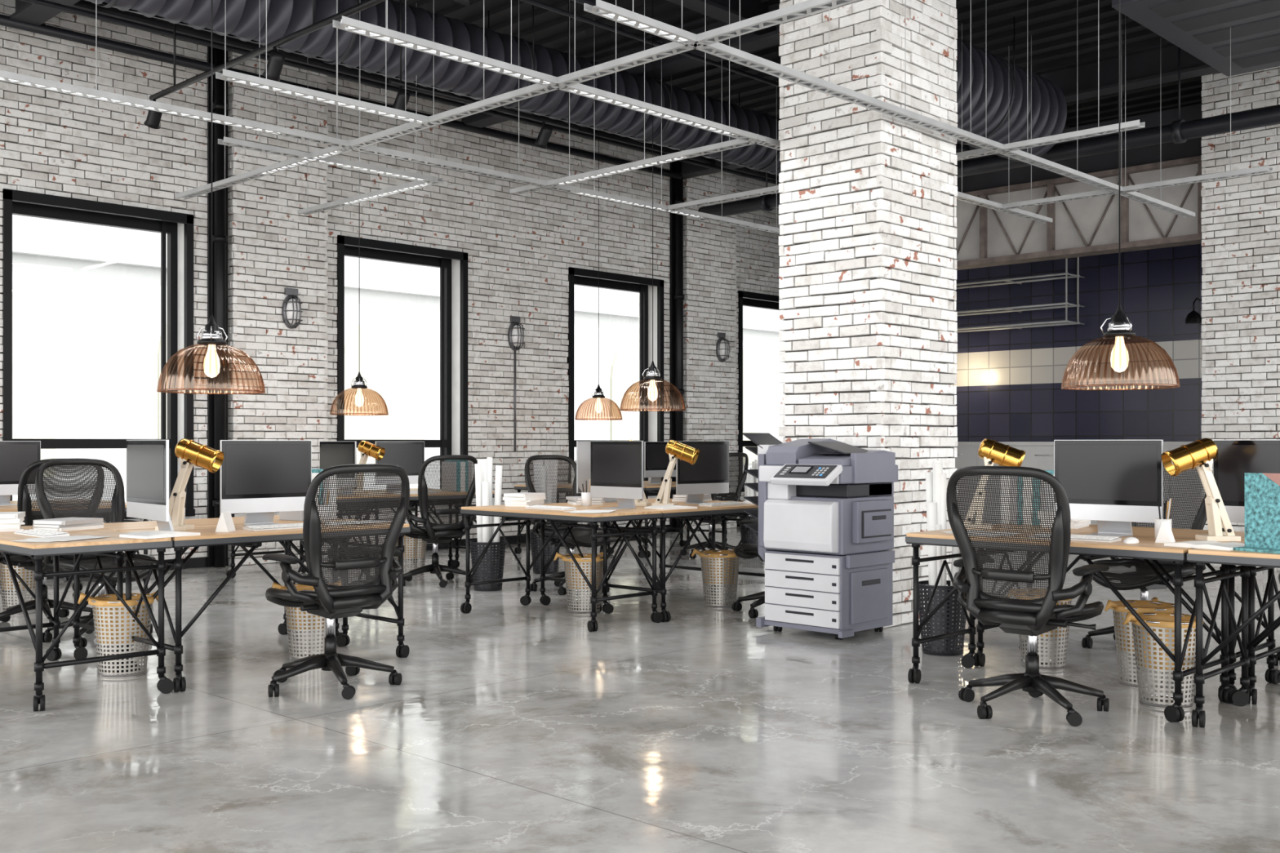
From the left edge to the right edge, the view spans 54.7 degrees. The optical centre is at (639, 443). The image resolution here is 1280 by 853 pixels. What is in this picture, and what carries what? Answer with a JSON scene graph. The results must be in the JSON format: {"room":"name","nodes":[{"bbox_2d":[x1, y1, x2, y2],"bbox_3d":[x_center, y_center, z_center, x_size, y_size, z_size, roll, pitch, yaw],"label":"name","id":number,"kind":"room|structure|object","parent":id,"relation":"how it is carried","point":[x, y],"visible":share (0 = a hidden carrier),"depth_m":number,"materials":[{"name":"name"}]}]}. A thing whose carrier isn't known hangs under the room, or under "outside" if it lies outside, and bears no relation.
{"room":"open-plan office","nodes":[
{"label":"open-plan office","id":0,"kind":"room"},
{"bbox_2d":[0,13,780,555],"bbox_3d":[-3.665,-1.405,13.160,0.380,5.250,19.800,0,0,44],"label":"wall","id":1,"kind":"structure","parent":0,"point":[2,13],"depth_m":14.73,"materials":[{"name":"white brick"}]},
{"bbox_2d":[1,188,195,519],"bbox_3d":[-5.109,-0.760,11.605,0.470,2.940,1.740,0,0,44],"label":"frame","id":2,"kind":"object","parent":1,"relation":"attached to","point":[179,227],"visible":0.61,"depth_m":12.05,"materials":[{"name":"black metal"}]},
{"bbox_2d":[207,46,227,567],"bbox_3d":[-4.135,-1.375,12.223,0.170,5.190,0.200,0,0,44],"label":"column","id":3,"kind":"structure","parent":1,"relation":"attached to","point":[217,404],"depth_m":12.18,"materials":[{"name":"black metal"}]},
{"bbox_2d":[281,287,302,328],"bbox_3d":[-3.542,-1.383,12.679,0.136,0.415,0.201,0,0,44],"label":"light","id":4,"kind":"object","parent":1,"relation":"attached to","point":[291,311],"depth_m":12.65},
{"bbox_2d":[0,520,739,582],"bbox_3d":[-3.611,1.170,12.899,0.040,0.100,19.500,0,0,44],"label":"baseboard","id":5,"kind":"structure","parent":1,"relation":"attached to","point":[202,562],"depth_m":14.11,"materials":[{"name":"black metal"}]},
{"bbox_2d":[335,235,467,509],"bbox_3d":[-2.767,-0.760,14.022,0.470,2.940,1.740,0,0,44],"label":"frame","id":6,"kind":"object","parent":1,"relation":"attached to","point":[453,265],"visible":0.45,"depth_m":14.47,"materials":[{"name":"black metal"}]},
{"bbox_2d":[507,315,524,451],"bbox_3d":[-1.478,-0.720,14.996,0.136,1.640,0.201,0,0,44],"label":"light","id":7,"kind":"object","parent":1,"relation":"attached to","point":[516,335],"depth_m":14.98,"materials":[{"name":"grey metal"}]},
{"bbox_2d":[567,266,663,496],"bbox_3d":[-0.425,-0.760,16.438,0.470,2.940,1.740,0,0,44],"label":"frame","id":8,"kind":"object","parent":1,"relation":"attached to","point":[651,423],"visible":0.43,"depth_m":16.89,"materials":[{"name":"black metal"}]},
{"bbox_2d":[670,160,684,532],"bbox_3d":[0.542,-1.375,17.049,0.170,5.190,0.200,0,0,44],"label":"column","id":9,"kind":"structure","parent":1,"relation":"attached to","point":[677,296],"depth_m":17.00,"materials":[{"name":"black metal"}]},
{"bbox_2d":[736,290,785,492],"bbox_3d":[1.917,-0.760,18.855,0.470,2.940,1.740,0,0,44],"label":"frame","id":10,"kind":"object","parent":1,"relation":"attached to","point":[747,299],"visible":0.16,"depth_m":18.13,"materials":[{"name":"black metal"}]},
{"bbox_2d":[0,0,782,565],"bbox_3d":[-3.576,-1.387,12.865,0.178,5.215,19.500,0,0,44],"label":"bricks","id":11,"kind":"object","parent":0,"point":[41,60],"depth_m":13.42},
{"bbox_2d":[0,526,1279,852],"bbox_3d":[1.640,1.280,8.159,17.000,0.120,22.000,0,0,44],"label":"floor","id":12,"kind":"structure","parent":0,"point":[508,726],"depth_m":5.05,"materials":[{"name":"concrete"}]},
{"bbox_2d":[0,563,35,614],"bbox_3d":[-4.447,1.000,8.931,0.324,0.439,0.367,0,0,32],"label":"basket","id":13,"kind":"object","parent":12,"relation":"on","point":[6,584],"visible":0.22,"depth_m":8.80,"materials":[{"name":"silver metal"}]},
{"bbox_2d":[0,457,104,622],"bbox_3d":[-4.022,0.660,8.342,0.692,1.120,0.677,0,0,38],"label":"office chair","id":14,"kind":"object","parent":12,"relation":"on","point":[24,504],"visible":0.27,"depth_m":8.19,"materials":[{"name":"black plastic"}]},
{"bbox_2d":[9,498,111,591],"bbox_3d":[-4.859,0.839,9.528,0.689,0.762,1.409,0,0,44],"label":"office desk","id":15,"kind":"object","parent":12,"relation":"on","point":[15,502],"visible":0.06,"depth_m":9.82,"materials":[{"name":"brown wood"}]},
{"bbox_2d":[0,440,40,506],"bbox_3d":[-4.713,0.221,9.135,0.184,0.475,0.540,0,0,44],"label":"desktop computer","id":16,"kind":"object","parent":15,"relation":"on","point":[15,456],"visible":0.69,"depth_m":9.18,"materials":[{"name":"metal"}]},
{"bbox_2d":[0,525,173,711],"bbox_3d":[-3.009,0.839,6.293,1.409,0.762,0.689,0,0,44],"label":"office desk","id":17,"kind":"object","parent":12,"relation":"on","point":[9,548],"visible":0.91,"depth_m":5.88,"materials":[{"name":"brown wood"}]},
{"bbox_2d":[32,517,103,531],"bbox_3d":[-3.044,0.431,6.603,0.236,0.054,0.303,0,0,24],"label":"book stack","id":18,"kind":"object","parent":17,"relation":"on","point":[64,524],"visible":0.98,"depth_m":6.51,"materials":[{"name":"white paper"}]},
{"bbox_2d":[35,458,156,647],"bbox_3d":[-3.352,0.660,7.715,0.692,1.120,0.677,0,0,38],"label":"office chair","id":19,"kind":"object","parent":12,"relation":"on","point":[66,562],"visible":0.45,"depth_m":7.82,"materials":[{"name":"black plastic"}]},
{"bbox_2d":[77,591,158,678],"bbox_3d":[-2.720,1.000,6.546,0.324,0.439,0.367,0,0,32],"label":"basket","id":20,"kind":"object","parent":12,"relation":"on","point":[114,625],"visible":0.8,"depth_m":6.42,"materials":[{"name":"silver metal"}]},
{"bbox_2d":[72,515,342,672],"bbox_3d":[-2.497,0.839,7.238,0.689,0.762,1.409,0,0,44],"label":"office desk","id":21,"kind":"object","parent":12,"relation":"on","point":[81,652],"visible":0.28,"depth_m":6.95,"materials":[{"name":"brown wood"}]},
{"bbox_2d":[119,519,410,692],"bbox_3d":[-2.012,0.839,6.769,0.689,0.762,1.409,0,0,44],"label":"office desk","id":22,"kind":"object","parent":12,"relation":"on","point":[208,536],"visible":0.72,"depth_m":6.39,"materials":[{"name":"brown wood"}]},
{"bbox_2d":[126,440,173,533],"bbox_3d":[-2.472,0.221,6.270,0.184,0.475,0.540,0,0,-42],"label":"desktop computer","id":23,"kind":"object","parent":22,"relation":"on","point":[147,460],"visible":0.88,"depth_m":6.23,"materials":[{"name":"metal"}]},
{"bbox_2d":[155,438,224,531],"bbox_3d":[-2.363,0.216,6.518,0.335,0.483,0.124,0,0,4],"label":"desk lamp","id":24,"kind":"object","parent":22,"relation":"on","point":[189,453],"visible":0.94,"depth_m":6.49,"materials":[{"name":"beige paint"}]},
{"bbox_2d":[220,440,311,525],"bbox_3d":[-2.090,0.221,6.900,0.540,0.475,0.184,0,0,-44],"label":"desktop computer","id":25,"kind":"object","parent":22,"relation":"on","point":[260,478],"visible":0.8,"depth_m":6.87,"materials":[{"name":"metal"}]},
{"bbox_2d":[226,495,374,579],"bbox_3d":[-3.034,0.839,10.996,1.409,0.762,0.689,0,0,44],"label":"office desk","id":26,"kind":"object","parent":12,"relation":"on","point":[233,554],"visible":0.13,"depth_m":11.22,"materials":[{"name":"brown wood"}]},
{"bbox_2d":[320,441,356,495],"bbox_3d":[-2.646,0.221,10.922,0.540,0.475,0.184,0,0,42],"label":"desktop computer","id":27,"kind":"object","parent":26,"relation":"on","point":[331,453],"visible":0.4,"depth_m":10.89,"materials":[{"name":"metal"}]},
{"bbox_2d":[271,580,341,661],"bbox_3d":[-1.857,1.000,7.034,0.324,0.439,0.367,0,0,32],"label":"basket","id":28,"kind":"object","parent":12,"relation":"on","point":[303,622],"visible":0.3,"depth_m":6.91,"materials":[{"name":"silver metal"}]},
{"bbox_2d":[262,463,409,699],"bbox_3d":[-1.537,0.660,6.166,0.677,1.120,0.692,0,0,-44],"label":"office chair","id":29,"kind":"object","parent":12,"relation":"on","point":[331,602],"visible":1,"depth_m":6.00,"materials":[{"name":"black plastic"}]},
{"bbox_2d":[395,535,426,578],"bbox_3d":[-2.080,1.000,11.302,0.324,0.439,0.367,0,0,32],"label":"basket","id":30,"kind":"object","parent":12,"relation":"on","point":[415,548],"visible":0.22,"depth_m":11.17,"materials":[{"name":"silver metal"}]},
{"bbox_2d":[338,490,494,578],"bbox_3d":[-2.036,0.839,11.471,0.689,0.762,1.409,0,0,44],"label":"office desk","id":31,"kind":"object","parent":12,"relation":"on","point":[455,563],"visible":0.2,"depth_m":11.25,"materials":[{"name":"brown wood"}]},
{"bbox_2d":[374,441,424,493],"bbox_3d":[-2.248,0.221,11.536,0.184,0.475,0.540,0,0,44],"label":"desktop computer","id":32,"kind":"object","parent":31,"relation":"on","point":[409,455],"visible":0.53,"depth_m":11.55,"materials":[{"name":"metal"}]},
{"bbox_2d":[403,454,477,587],"bbox_3d":[-1.776,0.660,10.751,0.677,1.120,0.692,0,0,-36],"label":"office chair","id":33,"kind":"object","parent":12,"relation":"on","point":[433,533],"visible":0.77,"depth_m":10.56,"materials":[{"name":"black plastic"}]},
{"bbox_2d":[470,457,506,591],"bbox_3d":[-1.265,0.668,10.305,0.314,1.102,0.314,0,0,44],"label":"bin","id":34,"kind":"object","parent":12,"relation":"on","point":[491,567],"visible":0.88,"depth_m":10.26,"materials":[{"name":"white paper"}]},
{"bbox_2d":[470,539,506,591],"bbox_3d":[-1.265,1.016,10.305,0.314,0.406,0.314,0,0,44],"label":"basket","id":35,"kind":"object","parent":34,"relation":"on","point":[491,567],"depth_m":10.20,"materials":[{"name":"grey metal"}]},
{"bbox_2d":[529,459,559,573],"bbox_3d":[-0.890,0.666,11.655,0.314,1.107,0.314,0,0,44],"label":"bin","id":36,"kind":"object","parent":12,"relation":"on","point":[535,547],"visible":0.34,"depth_m":11.56,"materials":[{"name":"grey metal"}]},
{"bbox_2d":[529,528,559,573],"bbox_3d":[-0.890,1.016,11.655,0.314,0.406,0.314,0,0,44],"label":"basket","id":37,"kind":"object","parent":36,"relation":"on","point":[535,547],"depth_m":11.56,"materials":[{"name":"grey metal"}]},
{"bbox_2d":[460,504,662,631],"bbox_3d":[-0.579,0.839,8.672,1.409,0.762,0.689,0,0,44],"label":"office desk","id":38,"kind":"object","parent":12,"relation":"on","point":[507,513],"visible":0.98,"depth_m":8.40,"materials":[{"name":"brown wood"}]},
{"bbox_2d":[590,440,643,509],"bbox_3d":[-0.148,0.221,8.668,0.184,0.475,0.540,0,0,-43],"label":"desktop computer","id":39,"kind":"object","parent":38,"relation":"on","point":[616,467],"visible":1,"depth_m":8.64,"materials":[{"name":"metal"}]},
{"bbox_2d":[524,454,611,595],"bbox_3d":[-0.573,0.660,10.293,0.677,1.120,0.692,0,0,-40],"label":"office chair","id":40,"kind":"object","parent":12,"relation":"on","point":[583,540],"visible":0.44,"depth_m":10.41,"materials":[{"name":"black plastic"}]},
{"bbox_2d":[553,551,603,614],"bbox_3d":[-0.395,1.000,8.945,0.324,0.439,0.367,0,0,32],"label":"basket","id":41,"kind":"object","parent":12,"relation":"on","point":[575,580],"visible":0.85,"depth_m":8.82,"materials":[{"name":"silver metal"}]},
{"bbox_2d":[539,498,719,612],"bbox_3d":[-0.066,0.839,9.617,0.689,0.762,1.409,0,0,44],"label":"office desk","id":42,"kind":"object","parent":12,"relation":"on","point":[544,600],"visible":0.34,"depth_m":9.33,"materials":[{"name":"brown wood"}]},
{"bbox_2d":[576,440,617,502],"bbox_3d":[-0.278,0.221,9.669,0.184,0.475,0.540,0,0,44],"label":"desktop computer","id":43,"kind":"object","parent":42,"relation":"on","point":[583,447],"visible":0.32,"depth_m":9.52,"materials":[{"name":"metal"}]},
{"bbox_2d":[607,482,728,557],"bbox_3d":[0.323,0.839,13.905,0.689,0.762,1.409,0,0,44],"label":"office desk","id":44,"kind":"object","parent":12,"relation":"on","point":[648,487],"visible":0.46,"depth_m":13.49,"materials":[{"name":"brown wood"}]},
{"bbox_2d":[644,441,675,484],"bbox_3d":[0.224,0.221,13.986,0.184,0.475,0.540,0,0,44],"label":"desktop computer","id":45,"kind":"object","parent":44,"relation":"on","point":[656,460],"visible":0.7,"depth_m":13.90,"materials":[{"name":"metal"}]},
{"bbox_2d":[598,501,764,622],"bbox_3d":[0.419,0.839,9.148,0.689,0.762,1.409,0,0,44],"label":"office desk","id":46,"kind":"object","parent":12,"relation":"on","point":[701,513],"visible":0.45,"depth_m":8.79,"materials":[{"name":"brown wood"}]},
{"bbox_2d":[652,440,699,505],"bbox_3d":[0.263,0.216,8.928,0.335,0.483,0.124,0,0,14],"label":"desk lamp","id":47,"kind":"object","parent":46,"relation":"on","point":[676,450],"visible":0.97,"depth_m":8.90,"materials":[{"name":"beige paint"}]},
{"bbox_2d":[675,440,728,504],"bbox_3d":[0.461,0.221,9.373,0.540,0.475,0.184,0,0,-41],"label":"desktop computer","id":48,"kind":"object","parent":46,"relation":"on","point":[709,474],"visible":0.79,"depth_m":9.37,"materials":[{"name":"metal"}]},
{"bbox_2d":[680,452,748,559],"bbox_3d":[0.777,0.660,13.296,0.692,1.120,0.677,0,0,44],"label":"office chair","id":49,"kind":"object","parent":12,"relation":"on","point":[741,474],"visible":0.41,"depth_m":13.21,"materials":[{"name":"black plastic"}]},
{"bbox_2d":[691,548,739,608],"bbox_3d":[0.604,1.000,9.258,0.324,0.439,0.367,0,0,32],"label":"basket","id":50,"kind":"object","parent":12,"relation":"on","point":[720,568],"visible":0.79,"depth_m":9.13,"materials":[{"name":"silver metal"}]},
{"bbox_2d":[732,519,764,617],"bbox_3d":[1.010,0.660,8.866,0.692,1.120,0.677,0,0,44],"label":"office chair","id":51,"kind":"object","parent":12,"relation":"on","point":[741,550],"visible":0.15,"depth_m":8.90,"materials":[{"name":"black plastic"}]},
{"bbox_2d":[738,459,758,544],"bbox_3d":[1.266,0.678,13.951,0.314,1.081,0.314,0,0,44],"label":"bin","id":52,"kind":"object","parent":12,"relation":"on","point":[751,537],"visible":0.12,"depth_m":13.87,"materials":[{"name":"white paper"}]},
{"bbox_2d":[738,515,758,544],"bbox_3d":[1.266,1.016,13.951,0.314,0.406,0.314,0,0,44],"label":"basket","id":53,"kind":"object","parent":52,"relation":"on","point":[751,537],"depth_m":13.84,"materials":[{"name":"grey metal"}]},
{"bbox_2d":[742,432,897,639],"bbox_3d":[1.113,0.576,8.018,0.896,1.289,0.794,0,0,44],"label":"office photocopier","id":54,"kind":"object","parent":12,"relation":"on","point":[824,514],"visible":1,"depth_m":7.79,"materials":[{"name":"grey plastic"}]},
{"bbox_2d":[845,499,894,624],"bbox_3d":[1.468,0.740,7.789,0.068,0.760,0.510,0,0,44],"label":"panel","id":55,"kind":"object","parent":54,"relation":"on","point":[869,523],"depth_m":7.76,"materials":[{"name":"grey plastic"}]},
{"bbox_2d":[918,460,967,656],"bbox_3d":[1.761,0.659,7.206,0.314,1.120,0.314,0,0,44],"label":"bin","id":56,"kind":"object","parent":12,"relation":"on","point":[945,620],"visible":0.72,"depth_m":7.15,"materials":[{"name":"grey metal"}]},
{"bbox_2d":[918,580,967,656],"bbox_3d":[1.761,1.016,7.206,0.314,0.406,0.314,0,0,44],"label":"basket","id":57,"kind":"object","parent":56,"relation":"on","point":[945,620],"depth_m":7.10,"materials":[{"name":"grey metal"}]},
{"bbox_2d":[946,466,1109,726],"bbox_3d":[1.767,0.660,5.646,0.677,1.120,0.692,0,0,42],"label":"office chair","id":58,"kind":"object","parent":12,"relation":"on","point":[1033,617],"visible":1,"depth_m":5.46,"materials":[{"name":"black plastic"}]},
{"bbox_2d":[1007,588,1072,671],"bbox_3d":[2.206,1.000,6.772,0.324,0.439,0.367,0,0,32],"label":"basket","id":59,"kind":"object","parent":12,"relation":"on","point":[1045,664],"visible":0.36,"depth_m":6.64,"materials":[{"name":"silver metal"}]},
{"bbox_2d":[905,528,1235,722],"bbox_3d":[2.068,0.839,6.072,1.409,0.762,0.689,0,0,44],"label":"office desk","id":60,"kind":"object","parent":12,"relation":"on","point":[1146,548],"visible":0.79,"depth_m":5.79,"materials":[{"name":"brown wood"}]},
{"bbox_2d":[964,438,1026,529],"bbox_3d":[1.890,0.216,6.626,0.335,0.483,0.124,0,0,14],"label":"desk lamp","id":61,"kind":"object","parent":60,"relation":"on","point":[992,451],"visible":0.62,"depth_m":6.58,"materials":[{"name":"beige paint"}]},
{"bbox_2d":[1053,440,1163,537],"bbox_3d":[2.324,0.221,6.134,0.540,0.475,0.184,0,0,43],"label":"desktop computer","id":62,"kind":"object","parent":60,"relation":"on","point":[1115,484],"visible":0.85,"depth_m":6.10,"materials":[{"name":"metal"}]},
{"bbox_2d":[1161,437,1240,542],"bbox_3d":[2.629,0.216,5.819,0.335,0.483,0.124,0,0,-1],"label":"desk lamp","id":63,"kind":"object","parent":60,"relation":"on","point":[1200,454],"visible":1,"depth_m":5.78,"materials":[{"name":"beige paint"}]},
{"bbox_2d":[951,441,1204,528],"bbox_3d":[6.991,0.600,15.527,7.670,1.240,0.930,0,0,44],"label":"countertop","id":64,"kind":"structure","parent":12,"relation":"on","point":[1038,455],"depth_m":16.61,"materials":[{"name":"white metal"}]},
{"bbox_2d":[973,524,1279,692],"bbox_3d":[2.527,0.839,6.546,1.409,0.762,0.689,0,0,44],"label":"office desk","id":65,"kind":"object","parent":12,"relation":"on","point":[1271,673],"visible":0.38,"depth_m":6.27,"materials":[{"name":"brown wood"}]},
{"bbox_2d":[1000,470,1053,524],"bbox_3d":[2.227,0.306,7.060,0.267,0.304,0.200,0,0,44],"label":"binders","id":66,"kind":"object","parent":65,"relation":"on","point":[1051,472],"visible":0.19,"depth_m":6.98,"materials":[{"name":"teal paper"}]},
{"bbox_2d":[1104,596,1174,688],"bbox_3d":[2.546,1.000,6.261,0.324,0.439,0.367,0,0,32],"label":"basket","id":67,"kind":"object","parent":12,"relation":"on","point":[1124,637],"visible":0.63,"depth_m":6.19,"materials":[{"name":"silver metal"}]},
{"bbox_2d":[1081,466,1213,656],"bbox_3d":[3.002,0.660,7.317,0.692,1.120,0.677,0,0,-38],"label":"office chair","id":68,"kind":"object","parent":12,"relation":"on","point":[1144,579],"visible":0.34,"depth_m":7.35,"materials":[{"name":"black plastic"}]},
{"bbox_2d":[1123,610,1195,709],"bbox_3d":[2.462,1.000,5.801,0.324,0.439,0.367,0,0,32],"label":"basket","id":69,"kind":"object","parent":12,"relation":"on","point":[1149,655],"visible":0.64,"depth_m":5.69,"materials":[{"name":"silver metal"}]},
{"bbox_2d":[1186,541,1279,727],"bbox_3d":[3.074,0.839,5.098,1.409,0.762,0.689,0,0,44],"label":"office desk","id":70,"kind":"object","parent":12,"relation":"on","point":[1199,557],"visible":0.95,"depth_m":5.33,"materials":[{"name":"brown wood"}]},
{"bbox_2d":[1232,472,1279,554],"bbox_3d":[2.726,0.292,5.184,0.200,0.331,0.400,0,0,-31],"label":"folder","id":71,"kind":"object","parent":70,"relation":"on","point":[1262,491],"visible":1,"depth_m":5.27,"materials":[{"name":"teal paper"}]},
{"bbox_2d":[1241,540,1279,704],"bbox_3d":[3.533,0.839,5.572,1.409,0.762,0.689,0,0,44],"label":"office desk","id":72,"kind":"object","parent":12,"relation":"on","point":[1251,691],"visible":0.59,"depth_m":5.80,"materials":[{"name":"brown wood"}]},
{"bbox_2d":[1213,440,1279,523],"bbox_3d":[3.014,0.221,5.883,0.540,0.475,0.184,0,0,44],"label":"desktop computer","id":73,"kind":"object","parent":72,"relation":"on","point":[1235,458],"visible":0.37,"depth_m":5.96,"materials":[{"name":"metal"}]},
{"bbox_2d":[393,0,1202,148],"bbox_3d":[1.963,-4.080,7.845,16.100,0.200,22.000,0,0,44],"label":"ceiling","id":74,"kind":"structure","parent":0,"point":[1051,24],"depth_m":12.17,"materials":[{"name":"black metal"}]},
{"bbox_2d":[156,0,265,394],"bbox_3d":[-2.237,-2.120,6.471,0.538,3.709,0.538,0,0,44],"label":"pendant lamp","id":75,"kind":"object","parent":74,"relation":"hanging from","point":[211,337],"visible":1,"depth_m":6.43,"materials":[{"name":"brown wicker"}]},
{"bbox_2d":[196,0,227,345],"bbox_3d":[-2.232,-2.245,6.476,0.155,3.460,0.164,0,0,44],"label":"lamp cord","id":76,"kind":"object","parent":75,"relation":"attached to","point":[211,335],"depth_m":6.46,"materials":[{"name":"black metal"}]},
{"bbox_2d":[329,69,388,415],"bbox_3d":[-2.629,-2.120,11.599,0.538,3.709,0.538,0,0,44],"label":"pendant lamp","id":77,"kind":"object","parent":74,"relation":"hanging from","point":[359,398],"visible":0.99,"depth_m":11.58,"materials":[{"name":"orange glass"}]},
{"bbox_2d":[351,69,367,388],"bbox_3d":[-2.624,-2.245,11.604,0.155,3.460,0.164,0,0,44],"label":"lamp cord","id":78,"kind":"object","parent":77,"relation":"attached to","point":[359,383],"depth_m":11.60,"materials":[{"name":"black metal"}]},
{"bbox_2d":[388,45,477,111],"label":"track spotlights","id":79,"kind":"object","parent":74,"relation":"hanging from","point":[399,103],"depth_m":9.76,"materials":[{"name":"black metal"}]},
{"bbox_2d":[492,92,578,148],"label":"track spotlights","id":80,"kind":"object","parent":74,"relation":"hanging from","point":[544,136],"depth_m":10.80,"materials":[{"name":"black metal"}]},
{"bbox_2d":[574,130,622,420],"bbox_3d":[-0.468,-2.120,14.030,0.538,3.709,0.538,0,0,44],"label":"pendant lamp","id":81,"kind":"object","parent":74,"relation":"hanging from","point":[598,394],"visible":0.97,"depth_m":14.01,"materials":[{"name":"orange glass"}]},
{"bbox_2d":[591,130,604,398],"bbox_3d":[-0.463,-2.245,14.035,0.155,3.460,0.164,0,0,44],"label":"lamp cord","id":82,"kind":"object","parent":81,"relation":"attached to","point":[598,393],"depth_m":14.03,"materials":[{"name":"black metal"}]},
{"bbox_2d":[9,0,1220,181],"bbox_3d":[1.622,-3.825,7.062,15.500,0.350,20.400,0,0,44],"label":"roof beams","id":83,"kind":"structure","parent":74,"relation":"attached to","point":[1156,64],"depth_m":12.35,"materials":[{"name":"grey metal"}]},
{"bbox_2d":[84,0,782,175],"bbox_3d":[-0.934,-3.498,11.394,0.632,0.944,9.065,0,0,44],"label":"air duct","id":84,"kind":"object","parent":83,"relation":"hanging from","point":[246,20],"visible":0.7,"depth_m":10.54,"materials":[{"name":"black metal"}]},
{"bbox_2d":[0,0,969,185],"bbox_3d":[-2.410,-3.623,10.204,5.124,0.335,15.300,0,0,44],"label":"ventilation duct","id":85,"kind":"object","parent":83,"relation":"attached to","point":[5,20],"visible":0.33,"depth_m":11.67,"materials":[{"name":"grey metal"}]},
{"bbox_2d":[143,0,469,128],"bbox_3d":[-2.052,-3.054,8.046,5.147,1.151,0.124,0,0,44],"label":"track spotlights","id":86,"kind":"object","parent":85,"relation":"hanging from","point":[277,58],"visible":0.82,"depth_m":8.46,"materials":[{"name":"black metal"}]},
{"bbox_2d":[0,0,1272,233],"bbox_3d":[0.229,-2.896,9.234,9.015,1.529,7.075,0,0,13],"label":"grid","id":87,"kind":"object","parent":83,"relation":"attached to","point":[707,42],"visible":0.94,"depth_m":8.35,"materials":[{"name":"grey metal"}]},
{"bbox_2d":[0,8,735,217],"bbox_3d":[-1.371,-2.154,9.204,4.268,0.042,5.712,0,0,11],"label":"lights","id":88,"kind":"object","parent":87,"relation":"attached to","point":[601,11],"visible":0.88,"depth_m":7.58,"materials":[{"name":"white plastic"}]},
{"bbox_2d":[952,103,1204,270],"bbox_3d":[4.823,-2.900,14.425,3.450,1.480,0.290,0,0,44],"label":"beam","id":89,"kind":"structure","parent":83,"relation":"attached to","point":[986,237],"depth_m":14.11,"materials":[{"name":"metal"}]},
{"bbox_2d":[1111,0,1279,76],"bbox_3d":[4.936,-3.600,9.908,1.400,0.560,2.600,0,0,44],"label":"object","id":90,"kind":"structure","parent":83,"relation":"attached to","point":[1201,28],"depth_m":9.90,"materials":[{"name":"black metal"}]},
{"bbox_2d":[619,0,685,411],"bbox_3d":[0.104,-2.120,10.065,0.538,3.709,0.538,0,0,44],"label":"pendant lamp","id":91,"kind":"object","parent":74,"relation":"hanging from","point":[652,375],"visible":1,"depth_m":10.04,"materials":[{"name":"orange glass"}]},
{"bbox_2d":[642,0,662,380],"bbox_3d":[0.109,-2.245,10.070,0.155,3.460,0.164,0,0,44],"label":"cord","id":92,"kind":"object","parent":91,"relation":"attached to","point":[652,374],"depth_m":10.06,"materials":[{"name":"black metal"}]},
{"bbox_2d":[697,47,1279,220],"bbox_3d":[5.441,-3.420,11.793,12.600,1.100,0.530,0,0,44],"label":"pipe","id":93,"kind":"object","parent":74,"relation":"hanging from","point":[1179,131],"visible":0.52,"depth_m":12.18,"materials":[{"name":"grey metal"}]},
{"bbox_2d":[955,16,1066,161],"bbox_3d":[2.726,-3.418,11.363,0.872,1.104,3.515,0,0,44],"label":"air duct","id":94,"kind":"object","parent":74,"relation":"hanging from","point":[998,86],"visible":0.28,"depth_m":11.57,"materials":[{"name":"black metal"}]},
{"bbox_2d":[955,257,1084,333],"bbox_3d":[5.196,-2.797,17.540,2.050,2.346,0.556,0,0,44],"label":"pipes","id":95,"kind":"object","parent":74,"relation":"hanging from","point":[1006,309],"visible":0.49,"depth_m":17.22,"materials":[{"name":"grey metal"}]},
{"bbox_2d":[1061,0,1180,390],"bbox_3d":[2.317,-2.120,5.984,0.538,3.709,0.538,0,0,44],"label":"pendant lamp","id":96,"kind":"object","parent":74,"relation":"hanging from","point":[1119,328],"visible":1,"depth_m":5.95,"materials":[{"name":"orange glass"}]},
{"bbox_2d":[1100,0,1136,337],"bbox_3d":[2.323,-2.245,5.989,0.155,3.460,0.164,0,0,44],"label":"cord","id":97,"kind":"object","parent":96,"relation":"attached to","point":[1119,326],"depth_m":5.96,"materials":[{"name":"black metal"}]},
{"bbox_2d":[785,15,951,614],"bbox_3d":[1.621,-1.405,8.782,0.785,5.250,0.910,0,0,44],"label":"brick column","id":98,"kind":"object","parent":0,"point":[870,189],"visible":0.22,"depth_m":8.47,"materials":[{"name":"white brick"}]},
{"bbox_2d":[778,0,957,628],"bbox_3d":[1.621,-1.405,8.782,0.861,5.249,0.986,0,0,44],"label":"bricks","id":99,"kind":"object","parent":98,"relation":"attached to","point":[931,25],"visible":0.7,"depth_m":8.44},
{"bbox_2d":[951,244,1205,441],"bbox_3d":[8.716,-1.405,14.670,15.900,5.250,0.200,0,0,44],"label":"tiled wall","id":100,"kind":"structure","parent":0,"point":[1009,381],"depth_m":17.10,"materials":[{"name":"tile"}]},
{"bbox_2d":[1200,66,1279,531],"bbox_3d":[7.701,-1.405,11.754,4.316,5.250,0.816,0,0,44],"label":"wall pier","id":101,"kind":"object","parent":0,"point":[1240,222],"visible":0.69,"depth_m":12.69,"materials":[{"name":"white brick"}]},
{"label":"outside","id":102,"kind":"structure","parent":0,"visible":0},
{"bbox_3d":[-0.222,1.435,14.140,140.000,0.170,140.000,0,0,44],"label":"ground","id":103,"kind":"structure","parent":102,"visible":0},
{"bbox_2d":[12,214,785,502],"bbox_3d":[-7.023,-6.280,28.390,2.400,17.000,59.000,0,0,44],"label":"window panes","id":104,"kind":"structure","parent":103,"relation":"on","point":[86,298],"depth_m":24.51,"materials":[{"name":"glass"}]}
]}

